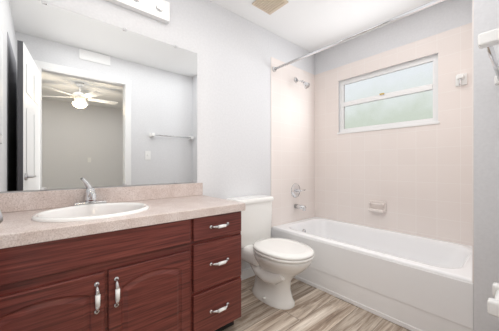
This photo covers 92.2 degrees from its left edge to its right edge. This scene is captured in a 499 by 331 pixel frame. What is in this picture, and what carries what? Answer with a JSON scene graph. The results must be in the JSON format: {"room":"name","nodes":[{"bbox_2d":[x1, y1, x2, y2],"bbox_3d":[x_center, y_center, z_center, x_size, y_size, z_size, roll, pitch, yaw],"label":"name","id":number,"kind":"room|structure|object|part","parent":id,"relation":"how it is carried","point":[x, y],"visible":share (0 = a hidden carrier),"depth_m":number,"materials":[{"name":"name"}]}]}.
{"room":"bathroom","nodes":[
{"label":"bathroom","id":0,"kind":"room"},
{"bbox_2d":[0,0,314,270],"bbox_3d":[-0.285,-0.160,2.124,3.015,2.440,0.120,0,0,-41],"label":"wall","id":1,"kind":"structure","parent":0,"point":[234,52],"depth_m":2.11,"materials":[{"name":"paint"}]},
{"bbox_2d":[0,0,196,191],"bbox_3d":[-0.856,-0.383,1.548,1.147,1.038,0.010,0,0,-41],"label":"mirror","id":2,"kind":"object","parent":1,"relation":"attached to","point":[94,102],"visible":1,"depth_m":1.45,"materials":[{"name":"clear glass"}]},
{"bbox_2d":[0,182,202,214],"bbox_3d":[-0.836,0.189,1.558,1.193,0.098,0.019,0,0,-40],"label":"backsplash","id":3,"kind":"structure","parent":1,"relation":"attached to","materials":[{"name":"stone"}]},
{"bbox_2d":[106,0,169,23],"bbox_3d":[-0.802,-1.110,1.531,0.610,0.140,0.108,0,0,-41],"label":"sconce","id":4,"kind":"object","parent":1,"relation":"attached to","point":[158,10],"visible":1,"depth_m":1.64,"materials":[{"name":"white paint"}]},
{"bbox_2d":[156,3,163,11],"bbox_3d":[-0.628,-1.105,1.680,0.044,0.043,0.020,0,0,-40],"label":"socket","id":5,"kind":"object","parent":4,"relation":"attached to","point":[158,9],"depth_m":1.67,"materials":[{"name":"silver metal"}]},
{"bbox_3d":[-0.608,-1.105,1.657,0.048,0.048,0.048,0,0,-40],"label":"bulb","id":6,"kind":"part","parent":4,"relation":"part of","materials":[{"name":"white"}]},
{"bbox_2d":[241,267,254,280],"bbox_3d":[-0.086,1.018,2.207,0.811,0.085,0.012,0,0,-41],"label":"baseboard","id":7,"kind":"structure","parent":1,"relation":"attached to","point":[247,273],"depth_m":2.25,"materials":[{"name":"white paint"}]},
{"bbox_2d":[271,57,314,227],"bbox_3d":[0.516,-0.240,2.725,0.775,1.760,0.006,0,0,-41],"label":"tile","id":8,"kind":"structure","parent":1,"relation":"attached to","point":[292,132],"depth_m":2.68,"materials":[{"name":"tile"}]},
{"bbox_2d":[291,183,304,197],"bbox_3d":[0.550,0.285,2.701,0.168,0.164,0.074,0,0,-41],"label":"tub valve","id":9,"kind":"object","parent":8,"relation":"attached to","point":[295,190],"visible":1,"depth_m":2.70,"materials":[{"name":"silver metal"}]},
{"bbox_3d":[0.546,0.285,2.702,0.039,0.040,0.050,0,0,-40],"label":"stem","id":10,"kind":"part","parent":9,"relation":"part of","materials":[{"name":"silver metal"}]},
{"bbox_2d":[294,204,305,210],"bbox_3d":[0.568,0.466,2.676,0.052,0.064,0.137,0,0,-41],"label":"tub spout","id":11,"kind":"object","parent":8,"relation":"attached to","point":[302,207],"visible":1,"depth_m":2.65,"materials":[{"name":"silver metal"}]},
{"bbox_2d":[294,77,309,88],"bbox_3d":[0.584,-0.920,2.658,0.071,0.160,0.186,0,0,-41],"label":"shower head","id":12,"kind":"object","parent":8,"relation":"attached to","point":[306,85],"visible":1,"depth_m":2.62},
{"bbox_3d":[0.558,-0.948,2.688,0.015,0.060,0.108,0,0,-40],"label":"arm","id":13,"kind":"part","parent":12,"relation":"part of"},
{"bbox_2d":[272,0,443,71],"bbox_3d":[0.750,-1.000,1.916,0.056,0.056,1.527,0,0,-41],"label":"shower rod","id":14,"kind":"object","parent":8,"relation":"attached to","point":[409,12],"visible":1,"depth_m":1.77,"materials":[{"name":"silver metal"}]},
{"bbox_2d":[223,275,409,330],"bbox_3d":[0.312,1.090,1.424,3.015,0.060,1.960,0,0,-41],"label":"floor","id":15,"kind":"structure","parent":0,"point":[314,309],"depth_m":1.70,"materials":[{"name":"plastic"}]},
{"bbox_2d":[0,178,244,330],"bbox_3d":[-0.654,0.567,1.344,1.193,0.987,0.580,0,0,-41],"label":"bathroom vanity","id":16,"kind":"object","parent":15,"relation":"on","point":[150,258],"visible":1,"depth_m":1.15,"materials":[{"name":"brown wood"}]},
{"bbox_3d":[-0.785,0.711,0.908,0.411,0.502,0.019,0,0,-40],"label":"door","id":17,"kind":"part","parent":16,"relation":"part of","materials":[{"name":"brown wood"}]},
{"bbox_3d":[-0.636,0.520,1.003,0.016,0.042,0.033,0,0,-40],"label":"door handle arm","id":18,"kind":"part","parent":16,"relation":"part of"},
{"bbox_3d":[-0.636,0.600,1.003,0.016,0.042,0.033,0,0,-40],"label":"door handle arm","id":19,"kind":"part","parent":16,"relation":"part of"},
{"bbox_3d":[-0.579,0.520,1.051,0.016,0.042,0.033,0,0,-40],"label":"door handle arm","id":20,"kind":"part","parent":16,"relation":"part of"},
{"bbox_3d":[-0.579,0.600,1.051,0.016,0.042,0.033,0,0,-40],"label":"door handle arm","id":21,"kind":"part","parent":16,"relation":"part of"},
{"bbox_2d":[0,194,244,256],"bbox_3d":[-0.660,0.262,1.351,1.193,0.048,0.562,0,0,-40],"label":"countertop","id":22,"kind":"structure","parent":16,"relation":"on","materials":[{"name":"stone"}]},
{"bbox_2d":[73,178,106,208],"bbox_3d":[-0.894,0.156,1.363,0.160,0.165,0.170,0,0,-40],"label":"faucet","id":23,"kind":"object","parent":22,"relation":"on","point":[89,198],"depth_m":1.40,"materials":[{"name":"silver metal"}]},
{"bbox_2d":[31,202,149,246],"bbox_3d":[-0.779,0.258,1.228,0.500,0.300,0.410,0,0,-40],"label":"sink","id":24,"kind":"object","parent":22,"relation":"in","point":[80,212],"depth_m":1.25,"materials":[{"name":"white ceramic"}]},
{"bbox_3d":[-0.471,0.711,1.177,0.388,0.502,0.019,0,0,-40],"label":"door","id":25,"kind":"part","parent":16,"relation":"part of","materials":[{"name":"brown wood"}]},
{"bbox_3d":[-0.197,0.839,1.378,0.042,0.017,0.033,0,0,-40],"label":"drawer handle arm","id":26,"kind":"part","parent":16,"relation":"part of"},
{"bbox_3d":[-0.197,0.567,1.378,0.042,0.017,0.033,0,0,-40],"label":"drawer handle arm","id":27,"kind":"part","parent":16,"relation":"part of"},
{"bbox_3d":[-0.197,0.353,1.378,0.042,0.017,0.033,0,0,-40],"label":"drawer handle arm","id":28,"kind":"part","parent":16,"relation":"part of"},
{"bbox_3d":[-0.183,0.839,1.423,0.334,0.247,0.018,0,0,-40],"label":"drawer","id":29,"kind":"part","parent":16,"relation":"part of","materials":[{"name":"brown wood"}]},
{"bbox_3d":[-0.183,0.567,1.423,0.334,0.258,0.018,0,0,-40],"label":"drawer","id":30,"kind":"part","parent":16,"relation":"part of","materials":[{"name":"brown wood"}]},
{"bbox_3d":[-0.183,0.353,1.423,0.334,0.130,0.018,0,0,-40],"label":"drawer","id":31,"kind":"part","parent":16,"relation":"part of","materials":[{"name":"brown wood"}]},
{"bbox_3d":[-0.136,0.839,1.429,0.042,0.017,0.033,0,0,-40],"label":"drawer handle arm","id":32,"kind":"part","parent":16,"relation":"part of"},
{"bbox_2d":[226,195,314,309],"bbox_3d":[0.150,0.672,1.925,0.499,0.775,0.743,0,0,-41],"label":"toilet","id":33,"kind":"object","parent":15,"relation":"on","point":[277,265],"visible":0.85,"depth_m":1.85,"materials":[{"name":"white ceramic"}]},
{"bbox_3d":[0.004,0.505,2.151,0.406,0.360,0.191,0,0,-40],"label":"tank","id":34,"kind":"part","parent":33,"relation":"part of","materials":[{"name":"white ceramic"}]},
{"bbox_3d":[0.006,0.305,2.149,0.428,0.040,0.208,0,0,-40],"label":"tank lid","id":35,"kind":"part","parent":33,"relation":"part of","materials":[{"name":"white ceramic"}]},
{"bbox_3d":[0.231,0.864,1.886,0.374,0.392,0.552,0,0,-40],"label":"bowl","id":36,"kind":"part","parent":33,"relation":"part of","materials":[{"name":"white ceramic"}]},
{"bbox_3d":[0.258,0.658,1.854,0.390,0.020,0.495,0,0,-40],"label":"seat","id":37,"kind":"part","parent":33,"relation":"part of","materials":[{"name":"white ceramic"}]},
{"bbox_3d":[0.257,0.634,1.854,0.388,0.026,0.492,0,0,-40],"label":"lid","id":38,"kind":"part","parent":33,"relation":"part of","materials":[{"name":"white ceramic"}]},
{"bbox_2d":[272,217,473,330],"bbox_3d":[1.018,0.845,2.145,0.761,0.430,1.534,0,0,-41],"label":"bathtub","id":39,"kind":"object","parent":15,"relation":"on","point":[410,282],"visible":0.85,"depth_m":1.78,"materials":[{"name":"white ceramic"}]},
{"bbox_2d":[210,0,444,53],"bbox_3d":[0.312,-1.410,1.424,3.015,0.060,1.960,0,0,-41],"label":"ceiling","id":40,"kind":"structure","parent":0,"point":[310,25],"depth_m":2.22,"materials":[{"name":"white paint"}]},
{"bbox_2d":[252,0,287,14],"bbox_3d":[0.174,-1.371,2.029,0.220,0.016,0.220,0,0,-41],"label":"ceiling vent","id":41,"kind":"object","parent":40,"relation":"in","point":[269,7],"visible":1,"depth_m":2.04,"materials":[{"name":"beige plastic"}]},
{"bbox_2d":[315,0,471,131],"bbox_3d":[1.452,-0.160,2.319,0.120,2.440,1.840,0,0,-41],"label":"wall","id":42,"kind":"structure","parent":0,"point":[419,25],"depth_m":2.27,"materials":[{"name":"paint"}]},
{"bbox_2d":[315,67,338,220],"bbox_3d":[0.913,-0.240,2.853,0.006,1.760,0.314,0,0,-41],"label":"tile","id":43,"kind":"structure","parent":42,"relation":"attached to","point":[326,134],"depth_m":2.85,"materials":[{"name":"tile"}]},
{"bbox_2d":[338,34,437,80],"bbox_3d":[1.310,-1.040,2.388,0.006,0.160,0.910,0,0,-41],"label":"tile","id":44,"kind":"structure","parent":42,"relation":"attached to","point":[424,47],"depth_m":2.31,"materials":[{"name":"tile"}]},
{"bbox_2d":[438,23,471,245],"bbox_3d":[1.704,-0.240,1.926,0.006,1.760,0.304,0,0,-41],"label":"tile","id":45,"kind":"structure","parent":42,"relation":"attached to","point":[454,152],"depth_m":1.95,"materials":[{"name":"tile"}]},
{"bbox_2d":[456,73,466,86],"bbox_3d":[1.676,-0.677,1.905,0.064,0.105,0.070,0,0,-41],"label":"robe hook","id":46,"kind":"object","parent":45,"relation":"attached to","point":[461,79],"visible":1,"depth_m":1.90,"materials":[{"name":"white ceramic"}]},
{"bbox_3d":[1.672,-0.703,1.901,0.052,0.035,0.040,0,0,-40],"label":"arm","id":47,"kind":"part","parent":46,"relation":"part of"},
{"bbox_2d":[474,0,498,330],"bbox_3d":[1.569,-0.160,1.485,0.785,2.440,0.180,0,0,-41],"label":"wall","id":48,"kind":"structure","parent":0,"point":[486,176],"depth_m":1.26,"materials":[{"name":"paint"}]},
{"bbox_2d":[472,0,473,282],"bbox_3d":[1.512,-0.240,1.559,0.775,1.760,0.006,0,0,-41],"label":"tile","id":49,"kind":"structure","parent":48,"relation":"attached to","point":[472,141],"depth_m":1.31,"materials":[{"name":"tile"}]},
{"bbox_3d":[1.347,-0.160,1.098,1.865,2.440,0.120,0,0,-40],"label":"wall","id":50,"kind":"structure","parent":0,"visible":0},
{"bbox_2d":[478,28,498,84],"bbox_3d":[1.041,-0.425,0.979,0.641,0.056,0.096,0,0,-41],"label":"towel bar","id":51,"kind":"object","parent":50,"relation":"attached to","point":[488,40],"visible":1,"depth_m":0.81,"materials":[{"name":"white ceramic"}]},
{"bbox_3d":[0.815,-0.425,0.793,0.040,0.044,0.087,0,0,-40],"label":"post","id":52,"kind":"part","parent":51,"relation":"part of","materials":[{"name":"white ceramic"}]},
{"bbox_3d":[1.260,-0.425,1.173,0.040,0.044,0.087,0,0,-40],"label":"post","id":53,"kind":"part","parent":51,"relation":"part of","materials":[{"name":"white ceramic"}]},
{"bbox_2d":[487,282,498,316],"bbox_3d":[0.868,0.460,0.816,0.220,0.070,0.072,0,0,-41],"label":"paper holder","id":54,"kind":"object","parent":50,"relation":"attached to","point":[493,306],"visible":1,"depth_m":0.78,"materials":[{"name":"white ceramic"}]},
{"bbox_3d":[0.804,0.460,0.767,0.036,0.048,0.062,0,0,-40],"label":"post","id":55,"kind":"part","parent":54,"relation":"part of","materials":[{"name":"white ceramic"}]},
{"bbox_3d":[0.926,0.460,0.871,0.036,0.048,0.062,0,0,-40],"label":"post","id":56,"kind":"part","parent":54,"relation":"part of","materials":[{"name":"white ceramic"}]},
{"bbox_3d":[1.358,0.345,2.429,0.120,1.430,0.910,0,0,-40],"label":"wall","id":57,"kind":"structure","parent":0,"visible":0},
{"bbox_2d":[338,124,437,239],"bbox_3d":[1.310,0.135,2.388,0.006,1.010,0.910,0,0,-41],"label":"tile","id":58,"kind":"structure","parent":57,"relation":"attached to","point":[395,170],"depth_m":2.31,"materials":[{"name":"tile"}]},
{"bbox_2d":[368,200,385,212],"bbox_3d":[1.262,0.410,2.386,0.068,0.110,0.160,0,0,-41],"label":"soap dish","id":59,"kind":"object","parent":58,"relation":"attached to","point":[378,206],"visible":1,"depth_m":2.38,"materials":[{"name":"white ceramic"}]},
{"bbox_2d":[368,207,384,212],"bbox_3d":[1.257,0.445,2.382,0.055,0.030,0.140,0,0,-40],"label":"tray","id":60,"kind":"object","parent":59,"relation":"on","point":[373,209],"depth_m":2.37,"materials":[{"name":"white ceramic"}]},
{"bbox_2d":[337,121,439,133],"bbox_3d":[1.318,-0.364,2.394,0.046,0.020,0.934,0,0,-41],"label":"window sill","id":61,"kind":"structure","parent":57,"relation":"on","point":[412,125],"depth_m":2.29,"materials":[{"name":"white paint"}]},
{"bbox_2d":[340,54,437,131],"bbox_3d":[1.350,-0.665,2.422,0.060,0.590,0.910,0,0,-41],"label":"window","id":62,"kind":"structure","parent":57,"relation":"in","point":[418,108],"depth_m":2.36,"materials":[{"name":"white glass"}]},
{"bbox_3d":[1.073,-0.665,2.755,0.050,0.590,0.045,0,0,-40],"label":"frame","id":63,"kind":"part","parent":62,"relation":"part of","materials":[{"name":"white paint"}]},
{"bbox_3d":[1.354,-0.938,2.426,0.050,0.045,0.820,0,0,-41],"label":"window frame","id":64,"kind":"part","parent":62,"relation":"part of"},
{"bbox_3d":[1.354,-0.393,2.426,0.050,0.045,0.820,0,0,-40],"label":"frame","id":65,"kind":"part","parent":62,"relation":"part of","materials":[{"name":"white paint"}]},
{"bbox_3d":[1.635,-0.665,2.097,0.050,0.590,0.045,0,0,-40],"label":"frame","id":66,"kind":"part","parent":62,"relation":"part of","materials":[{"name":"white paint"}]}
]}

